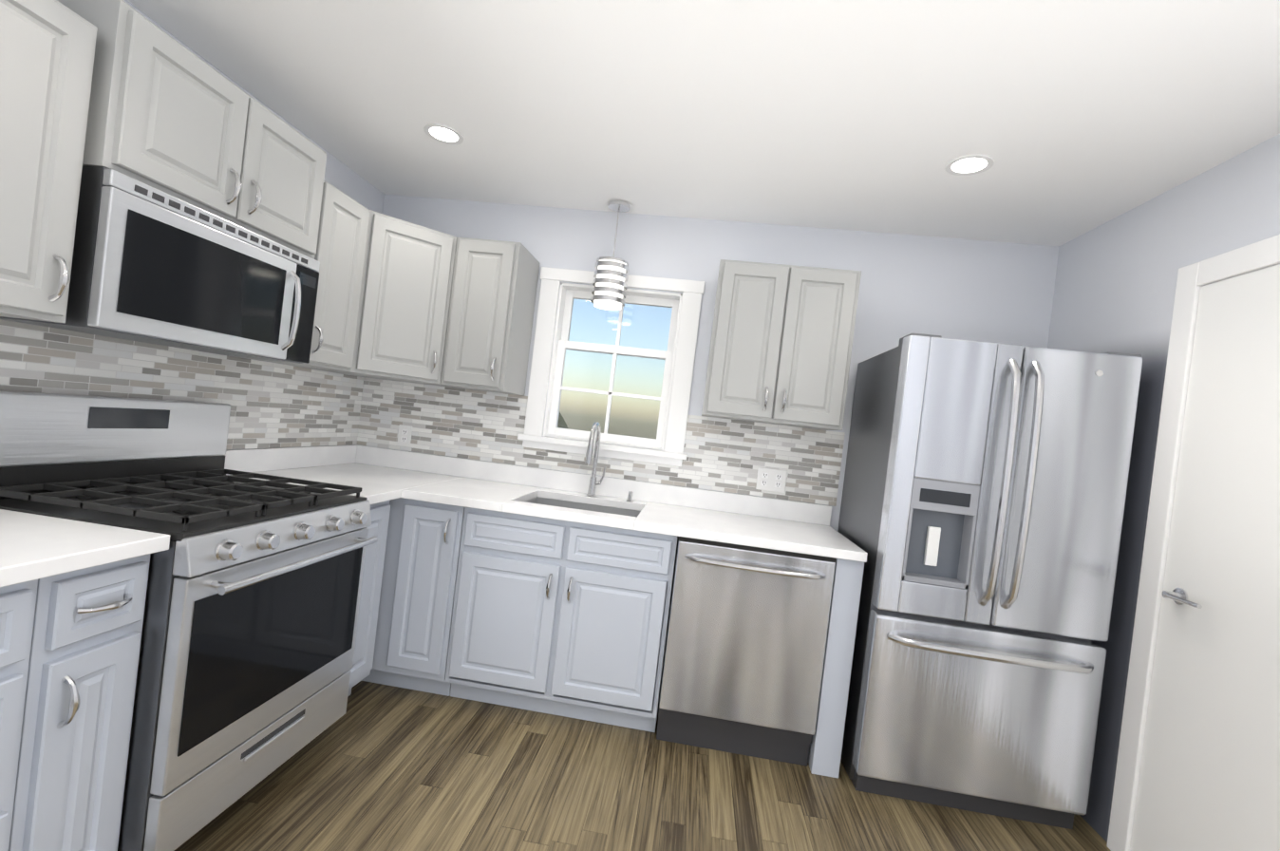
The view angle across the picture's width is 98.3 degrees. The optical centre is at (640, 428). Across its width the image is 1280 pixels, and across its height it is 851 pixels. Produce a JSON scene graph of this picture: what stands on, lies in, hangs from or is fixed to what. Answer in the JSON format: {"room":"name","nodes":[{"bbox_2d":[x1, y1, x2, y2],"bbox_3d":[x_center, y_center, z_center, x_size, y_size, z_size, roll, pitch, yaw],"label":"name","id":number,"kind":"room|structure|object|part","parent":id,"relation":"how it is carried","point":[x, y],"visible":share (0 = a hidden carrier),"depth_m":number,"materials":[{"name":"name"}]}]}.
{"room":"kitchen","nodes":[
{"label":"kitchen","id":0,"kind":"room"},
{"bbox_2d":[122,0,384,450],"bbox_3d":[-1.959,-0.127,0.014,0.140,2.414,6.200,7,0,6],"label":"wall","id":1,"kind":"structure","parent":0,"point":[343,178],"depth_m":2.73,"materials":[{"name":"white paint"}]},
{"bbox_2d":[0,0,97,322],"bbox_3d":[-1.517,-0.629,1.090,0.384,0.720,0.537,7,0,6],"label":"upper cabinet","id":2,"kind":"object","parent":1,"relation":"attached to","point":[47,54],"visible":0.98,"depth_m":1.25,"materials":[{"name":"grey paint"}]},
{"bbox_3d":[-1.355,-0.350,1.292,0.040,0.113,0.017,7,0,6],"label":"handle","id":3,"kind":"part","parent":2,"relation":"part of","materials":[{"name":"silver metal"}]},
{"bbox_2d":[0,319,364,449],"bbox_3d":[-1.714,-0.104,1.621,0.008,0.375,2.950,7,0,6],"label":"tile backsplash","id":4,"kind":"structure","parent":1,"relation":"attached to","point":[273,404],"depth_m":2.07,"materials":[{"name":"tile"}]},
{"bbox_2d":[56,0,326,259],"bbox_3d":[-1.407,-0.867,1.754,0.407,0.412,0.756,7,0,6],"label":"upper cabinet","id":5,"kind":"object","parent":1,"relation":"attached to","point":[169,115],"visible":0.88,"depth_m":1.56,"materials":[{"name":"grey paint"}]},
{"bbox_2d":[0,165,319,363],"bbox_3d":[-1.437,-0.460,1.755,0.422,0.397,0.754,7,0,6],"label":"over-the-range microwave","id":6,"kind":"object","parent":5,"relation":"attached to","point":[151,265],"visible":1,"depth_m":1.56,"materials":[{"name":"silver metal"}]},
{"bbox_3d":[-1.284,-0.424,1.673,0.003,0.262,0.540,7,0,6],"label":"glass","id":7,"kind":"part","parent":6,"relation":"part of","materials":[{"name":"black glass"}]},
{"bbox_3d":[-1.234,-0.415,1.964,0.054,0.285,0.018,7,0,6],"label":"handle","id":8,"kind":"part","parent":6,"relation":"part of","materials":[{"name":"silver metal"}]},
{"bbox_3d":[-1.238,-0.740,1.735,0.040,0.113,0.097,7,0,6],"label":"handle","id":9,"kind":"part","parent":5,"relation":"part of","materials":[{"name":"silver metal"}]},
{"bbox_2d":[235,179,369,371],"bbox_3d":[-1.389,-0.624,2.296,0.384,0.720,0.321,7,0,6],"label":"upper cabinet","id":10,"kind":"object","parent":1,"relation":"attached to","point":[339,255],"visible":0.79,"depth_m":2.27,"materials":[{"name":"grey paint"}]},
{"bbox_3d":[-1.261,-0.346,2.169,0.040,0.113,0.017,7,0,6],"label":"handle","id":11,"kind":"part","parent":10,"relation":"part of","materials":[{"name":"silver metal"}]},
{"bbox_3d":[-1.245,-0.606,2.281,0.020,0.690,0.283,7,0,6],"label":"door","id":12,"kind":"part","parent":10,"relation":"part of","materials":[{"name":"grey paint"}]},
{"bbox_2d":[174,680,1110,850],"bbox_3d":[-0.299,1.335,-0.170,3.799,0.100,6.480,7,0,6],"label":"floor","id":13,"kind":"structure","parent":0,"point":[376,766],"depth_m":1.95,"materials":[{"name":"brown wood"}]},
{"bbox_2d":[0,579,37,850],"bbox_3d":[-1.555,0.689,0.921,0.654,0.874,0.457,7,0,6],"label":"base cabinet","id":14,"kind":"object","parent":13,"relation":"on","point":[17,605],"visible":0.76,"depth_m":1.08,"materials":[{"name":"grey paint"}]},
{"bbox_2d":[8,553,150,850],"bbox_3d":[-1.518,0.691,1.264,0.654,0.874,0.227,7,0,6],"label":"base cabinet","id":15,"kind":"object","parent":13,"relation":"on","point":[79,704],"visible":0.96,"depth_m":1.21,"materials":[{"name":"grey paint"}]},
{"bbox_2d":[0,508,170,586],"bbox_3d":[-1.487,0.187,1.026,0.648,0.137,0.697,7,0,6],"label":"countertop","id":16,"kind":"structure","parent":15,"relation":"on","point":[33,546],"depth_m":1.21,"materials":[{"name":"white stone"}]},
{"bbox_3d":[-1.190,0.509,1.223,0.040,0.255,0.128,7,0,6],"label":"handle","id":17,"kind":"part","parent":15,"relation":"part of","materials":[{"name":"silver metal"}]},
{"bbox_2d":[0,390,377,850],"bbox_3d":[-1.390,0.538,1.750,0.750,1.200,0.756,7,0,6],"label":"gas range","id":18,"kind":"object","parent":13,"relation":"on","point":[249,628],"visible":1,"depth_m":1.57,"materials":[{"name":"silver metal"}]},
{"bbox_2d":[0,476,367,543],"bbox_3d":[-1.366,0.235,1.749,0.600,0.022,0.752,7,0,6],"label":"cooktop","id":19,"kind":"object","parent":18,"relation":"in","point":[235,526],"depth_m":1.50,"materials":[{"name":"black metal"}]},
{"bbox_3d":[-1.151,0.991,1.722,0.044,0.167,0.744,7,0,6],"label":"drawer","id":20,"kind":"part","parent":18,"relation":"part of","materials":[{"name":"silver metal"}]},
{"bbox_3d":[-1.033,0.405,1.713,0.068,0.023,0.660,7,0,6],"label":"handle","id":21,"kind":"part","parent":18,"relation":"part of","materials":[{"name":"silver metal"}]},
{"bbox_2d":[347,500,390,696],"bbox_3d":[-1.411,0.696,2.277,0.654,0.874,0.282,7,0,6],"label":"base cabinet","id":22,"kind":"object","parent":13,"relation":"on","point":[368,611],"visible":0.19,"depth_m":2.30,"materials":[{"name":"grey paint"}]},
{"bbox_2d":[361,497,464,696],"bbox_3d":[-1.235,0.714,2.719,0.913,0.874,0.654,7,0,6],"label":"base cabinet","id":23,"kind":"object","parent":13,"relation":"on","point":[418,589],"visible":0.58,"depth_m":2.40,"materials":[{"name":"grey paint"}]},
{"bbox_2d":[224,447,406,504],"bbox_3d":[-1.354,0.193,2.273,0.651,0.137,0.277,7,0,6],"label":"countertop","id":24,"kind":"structure","parent":23,"relation":"on","point":[380,480],"depth_m":2.52,"materials":[{"name":"white stone"}]},
{"bbox_3d":[-0.945,0.697,2.406,0.240,0.710,0.020,7,0,6],"label":"door","id":25,"kind":"part","parent":23,"relation":"part of","materials":[{"name":"grey paint"}]},
{"bbox_3d":[-0.828,0.444,2.369,0.017,0.113,0.040,7,0,6],"label":"handle","id":26,"kind":"part","parent":23,"relation":"part of","materials":[{"name":"silver metal"}]},
{"bbox_2d":[284,444,867,562],"bbox_3d":[-0.347,0.309,2.630,2.590,0.137,0.648,7,0,6],"label":"countertop","id":27,"kind":"structure","parent":23,"relation":"on","point":[794,526],"depth_m":2.79,"materials":[{"name":"white stone"}]},
{"bbox_2d":[525,497,640,517],"bbox_3d":[-0.286,0.488,2.613,0.574,0.202,0.424,7,0,6],"label":"undermount sink","id":28,"kind":"object","parent":27,"relation":"in","point":[588,507],"visible":0.02,"depth_m":2.82,"materials":[{"name":"silver metal"}]},
{"bbox_2d":[584,422,606,496],"bbox_3d":[-0.220,0.161,2.760,0.091,0.382,0.223,7,0,6],"label":"pull-down faucet","id":29,"kind":"object","parent":27,"relation":"on","point":[593,481],"visible":1,"depth_m":2.83,"materials":[{"name":"silver metal"}]},
{"bbox_2d":[625,490,633,502],"bbox_3d":[-0.051,0.345,2.815,0.040,0.056,0.061,7,0,6],"label":"soap dispenser","id":30,"kind":"object","parent":27,"relation":"on","point":[630,497],"visible":1,"depth_m":2.81,"materials":[{"name":"silver metal"}]},
{"bbox_2d":[444,496,678,732],"bbox_3d":[-0.323,0.822,2.622,0.927,0.874,0.654,7,0,6],"label":"base cabinet","id":31,"kind":"object","parent":13,"relation":"on","point":[566,618],"visible":0.77,"depth_m":2.34,"materials":[{"name":"grey paint"}]},
{"bbox_3d":[-0.338,0.673,2.315,0.107,0.113,0.040,7,0,6],"label":"handle","id":32,"kind":"part","parent":31,"relation":"part of","materials":[{"name":"silver metal"}]},
{"bbox_2d":[656,536,864,777],"bbox_3d":[0.505,0.920,2.511,0.740,0.874,0.698,7,0,6],"label":"dishwasher","id":33,"kind":"object","parent":13,"relation":"on","point":[745,649],"depth_m":2.23,"materials":[{"name":"grey metal"}]},
{"bbox_3d":[0.459,0.556,2.203,0.562,0.019,0.072,7,0,6],"label":"handle","id":34,"kind":"part","parent":33,"relation":"part of","materials":[{"name":"silver metal"}]},
{"bbox_3d":[0.823,0.957,2.517,0.105,0.874,0.620,7,0,6],"label":"dishwasher end panel","id":35,"kind":"part","parent":33,"relation":"part of","materials":[{"name":"grey wood"}]},
{"bbox_2d":[837,332,1143,828],"bbox_3d":[1.355,0.567,2.360,0.816,1.775,0.767,7,0,6],"label":"refrigerator","id":36,"kind":"object","parent":13,"relation":"on","point":[983,503],"visible":1,"depth_m":2.06,"materials":[{"name":"silver metal"}]},
{"bbox_3d":[1.132,0.394,2.116,0.240,0.390,0.081,7,0,6],"label":"dispenser trim","id":37,"kind":"part","parent":36,"relation":"part of","materials":[{"name":"grey plastic"}]},
{"bbox_3d":[1.165,0.190,2.112,0.405,1.048,0.083,7,0,6],"label":"door","id":38,"kind":"part","parent":36,"relation":"part of","materials":[{"name":"silver metal"}]},
{"bbox_2d":[851,608,1107,815],"bbox_3d":[1.268,1.062,2.097,0.816,0.620,0.083,7,0,6],"label":"freezer","id":39,"kind":"object","parent":36,"relation":"in","point":[1025,735],"depth_m":2.06,"materials":[{"name":"silver metal"}]},
{"bbox_3d":[1.571,0.238,2.069,0.405,1.048,0.083,7,0,6],"label":"door","id":40,"kind":"part","parent":36,"relation":"part of","materials":[{"name":"silver metal"}]},
{"bbox_2d":[127,0,1279,245],"bbox_3d":[-0.005,-1.161,-0.189,3.799,0.100,6.480,7,0,6],"label":"ceiling","id":41,"kind":"structure","parent":0,"point":[1075,118],"depth_m":1.82,"materials":[{"name":"white paint"}]},
{"bbox_2d":[423,123,463,144],"bbox_3d":[-0.816,-1.221,2.301,0.156,0.006,0.156,7,0,6],"label":"recessed light","id":42,"kind":"object","parent":41,"relation":"in","point":[427,127],"depth_m":2.30,"materials":[{"name":"white plastic"}]},
{"bbox_3d":[-0.815,-1.222,2.301,0.116,0.001,0.116,7,0,6],"label":"recessed ceiling light lens","id":43,"kind":"part","parent":42,"relation":"part of","materials":[{"name":"white plastic"}]},
{"bbox_2d":[590,199,630,310],"bbox_3d":[-0.136,-0.882,2.831,0.176,0.528,0.176,7,0,6],"label":"pendant lamp","id":44,"kind":"object","parent":41,"relation":"hanging from","point":[610,284],"visible":1,"depth_m":2.77,"materials":[{"name":"silver metal"}]},
{"bbox_3d":[-0.154,-0.729,2.832,0.144,0.221,0.144,7,0,6],"label":"lamp shade","id":45,"kind":"part","parent":44,"relation":"part of","materials":[{"name":"white glass"}]},
{"bbox_2d":[945,153,994,175],"bbox_3d":[1.227,-0.980,2.063,0.156,0.006,0.156,7,0,6],"label":"recessed light","id":46,"kind":"object","parent":41,"relation":"in","point":[988,166],"depth_m":2.06,"materials":[{"name":"white plastic"}]},
{"bbox_3d":[1.227,-0.980,2.063,0.116,0.001,0.116,7,0,6],"label":"recessed ceiling light lens","id":47,"kind":"part","parent":46,"relation":"part of","materials":[{"name":"white plastic"}]},
{"bbox_2d":[358,194,1059,530],"bbox_3d":[0.182,0.103,2.973,3.799,2.414,0.140,7,0,6],"label":"wall","id":48,"kind":"structure","parent":0,"point":[976,290],"depth_m":2.82,"materials":[{"name":"white paint"}]},
{"bbox_2d":[282,209,467,389],"bbox_3d":[-1.226,-0.608,2.748,0.615,0.720,0.608,7,0,6],"label":"upper cabinet","id":49,"kind":"object","parent":48,"relation":"attached to","point":[404,301],"visible":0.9,"depth_m":2.55,"materials":[{"name":"grey paint"}]},
{"bbox_3d":[-1.078,-0.589,2.560,0.356,0.690,0.020,6,1,-39],"label":"door","id":50,"kind":"part","parent":49,"relation":"part of","materials":[{"name":"grey paint"}]},
{"bbox_3d":[-0.978,-0.316,2.635,0.017,0.113,0.040,6,1,-39],"label":"handle","id":51,"kind":"part","parent":49,"relation":"part of","materials":[{"name":"silver metal"}]},
{"bbox_2d":[440,237,539,395],"bbox_3d":[-0.758,-0.553,2.811,0.316,0.720,0.384,7,0,6],"label":"upper cabinet","id":52,"kind":"object","parent":48,"relation":"attached to","point":[491,314],"visible":1,"depth_m":2.66,"materials":[{"name":"grey paint"}]},
{"bbox_3d":[-0.699,-0.283,2.630,0.017,0.113,0.040,7,0,6],"label":"handle","id":53,"kind":"part","parent":52,"relation":"part of","materials":[{"name":"silver metal"}]},
{"bbox_2d":[357,376,845,506],"bbox_3d":[-0.269,0.056,2.946,2.603,0.375,0.008,7,0,6],"label":"tile backsplash","id":54,"kind":"structure","parent":48,"relation":"attached to","point":[728,455],"depth_m":2.93,"materials":[{"name":"tile"}]},
{"bbox_2d":[396,424,412,446],"bbox_3d":[-1.295,0.041,3.046,0.075,0.114,0.008,7,0,6],"label":"outlet","id":55,"kind":"object","parent":54,"relation":"attached to","point":[404,436],"visible":1,"depth_m":3.04,"materials":[{"name":"white plastic"}]},
{"bbox_2d":[755,467,787,492],"bbox_3d":[0.674,0.265,2.836,0.145,0.114,0.008,7,0,6],"label":"electrical outlet","id":56,"kind":"object","parent":54,"relation":"attached to","point":[771,480],"visible":1,"depth_m":2.83,"materials":[{"name":"white plastic"}]},
{"bbox_2d":[517,266,705,466],"bbox_3d":[-0.145,-0.331,2.985,0.902,0.968,0.190,7,0,6],"label":"double-hung window","id":57,"kind":"structure","parent":48,"relation":"in","point":[678,355],"depth_m":2.96,"materials":[{"name":"white wood"}]},
{"bbox_3d":[-0.141,-0.331,3.022,0.632,0.802,0.075,7,0,6],"label":"sash","id":58,"kind":"part","parent":57,"relation":"part of","materials":[{"name":"white"}]},
{"bbox_3d":[-0.141,-0.331,3.022,0.552,0.722,0.044,7,0,6],"label":"glass","id":59,"kind":"part","parent":57,"relation":"part of","materials":[{"name":"white"}]},
{"bbox_2d":[701,259,861,430],"bbox_3d":[0.656,-0.386,2.660,0.632,0.720,0.384,7,0,6],"label":"upper cabinet","id":60,"kind":"object","parent":48,"relation":"attached to","point":[781,344],"visible":1,"depth_m":2.51,"materials":[{"name":"grey paint"}]},
{"bbox_3d":[0.608,-0.128,2.490,0.097,0.113,0.040,7,0,6],"label":"handle","id":61,"kind":"part","parent":60,"relation":"part of","materials":[{"name":"silver metal"}]},
{"bbox_2d":[1047,133,1279,842],"bbox_3d":[1.654,0.301,-0.372,0.140,2.414,6.200,7,0,6],"label":"wall","id":62,"kind":"structure","parent":0,"point":[1115,284],"depth_m":2.07,"materials":[{"name":"paint"}]},
{"bbox_2d":[1106,234,1279,850],"bbox_3d":[1.753,0.464,1.497,0.019,2.085,0.970,7,0,6],"label":"door frame","id":63,"kind":"structure","parent":62,"relation":"attached to","point":[1193,279],"depth_m":1.92,"materials":[{"name":"white"}]},
{"bbox_2d":[1129,263,1279,850],"bbox_3d":[1.754,0.506,1.497,0.007,1.993,0.796,7,0,6],"label":"door","id":64,"kind":"structure","parent":62,"relation":"in","point":[1209,779],"depth_m":1.69,"materials":[{"name":"white"}]},
{"bbox_2d":[1162,587,1187,604],"bbox_3d":[1.755,0.550,1.823,0.050,0.054,0.054,7,0,6],"label":"rose","id":65,"kind":"object","parent":64,"relation":"attached to","point":[1180,592],"visible":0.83,"depth_m":1.81,"materials":[{"name":"silver metal"}]},
{"bbox_2d":[1163,592,1202,608],"bbox_3d":[1.724,0.547,1.761,0.019,0.017,0.131,7,0,10],"label":"door lever","id":66,"kind":"object","parent":65,"relation":"attached to","point":[1181,600],"visible":1,"depth_m":1.75,"materials":[{"name":"silver metal"}]},
{"bbox_3d":[-7.109,2.685,49.068,100.000,0.100,89.700,7,0,6],"label":"ground","id":67,"kind":"structure","parent":0,"visible":0},
{"bbox_2d":[557,412,568,428],"bbox_3d":[-16.513,-0.970,35.159,25.893,5.170,8.732,7,0,6],"label":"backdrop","id":68,"kind":"object","parent":67,"relation":"on","point":[560,419],"depth_m":31.46,"materials":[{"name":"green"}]}
]}

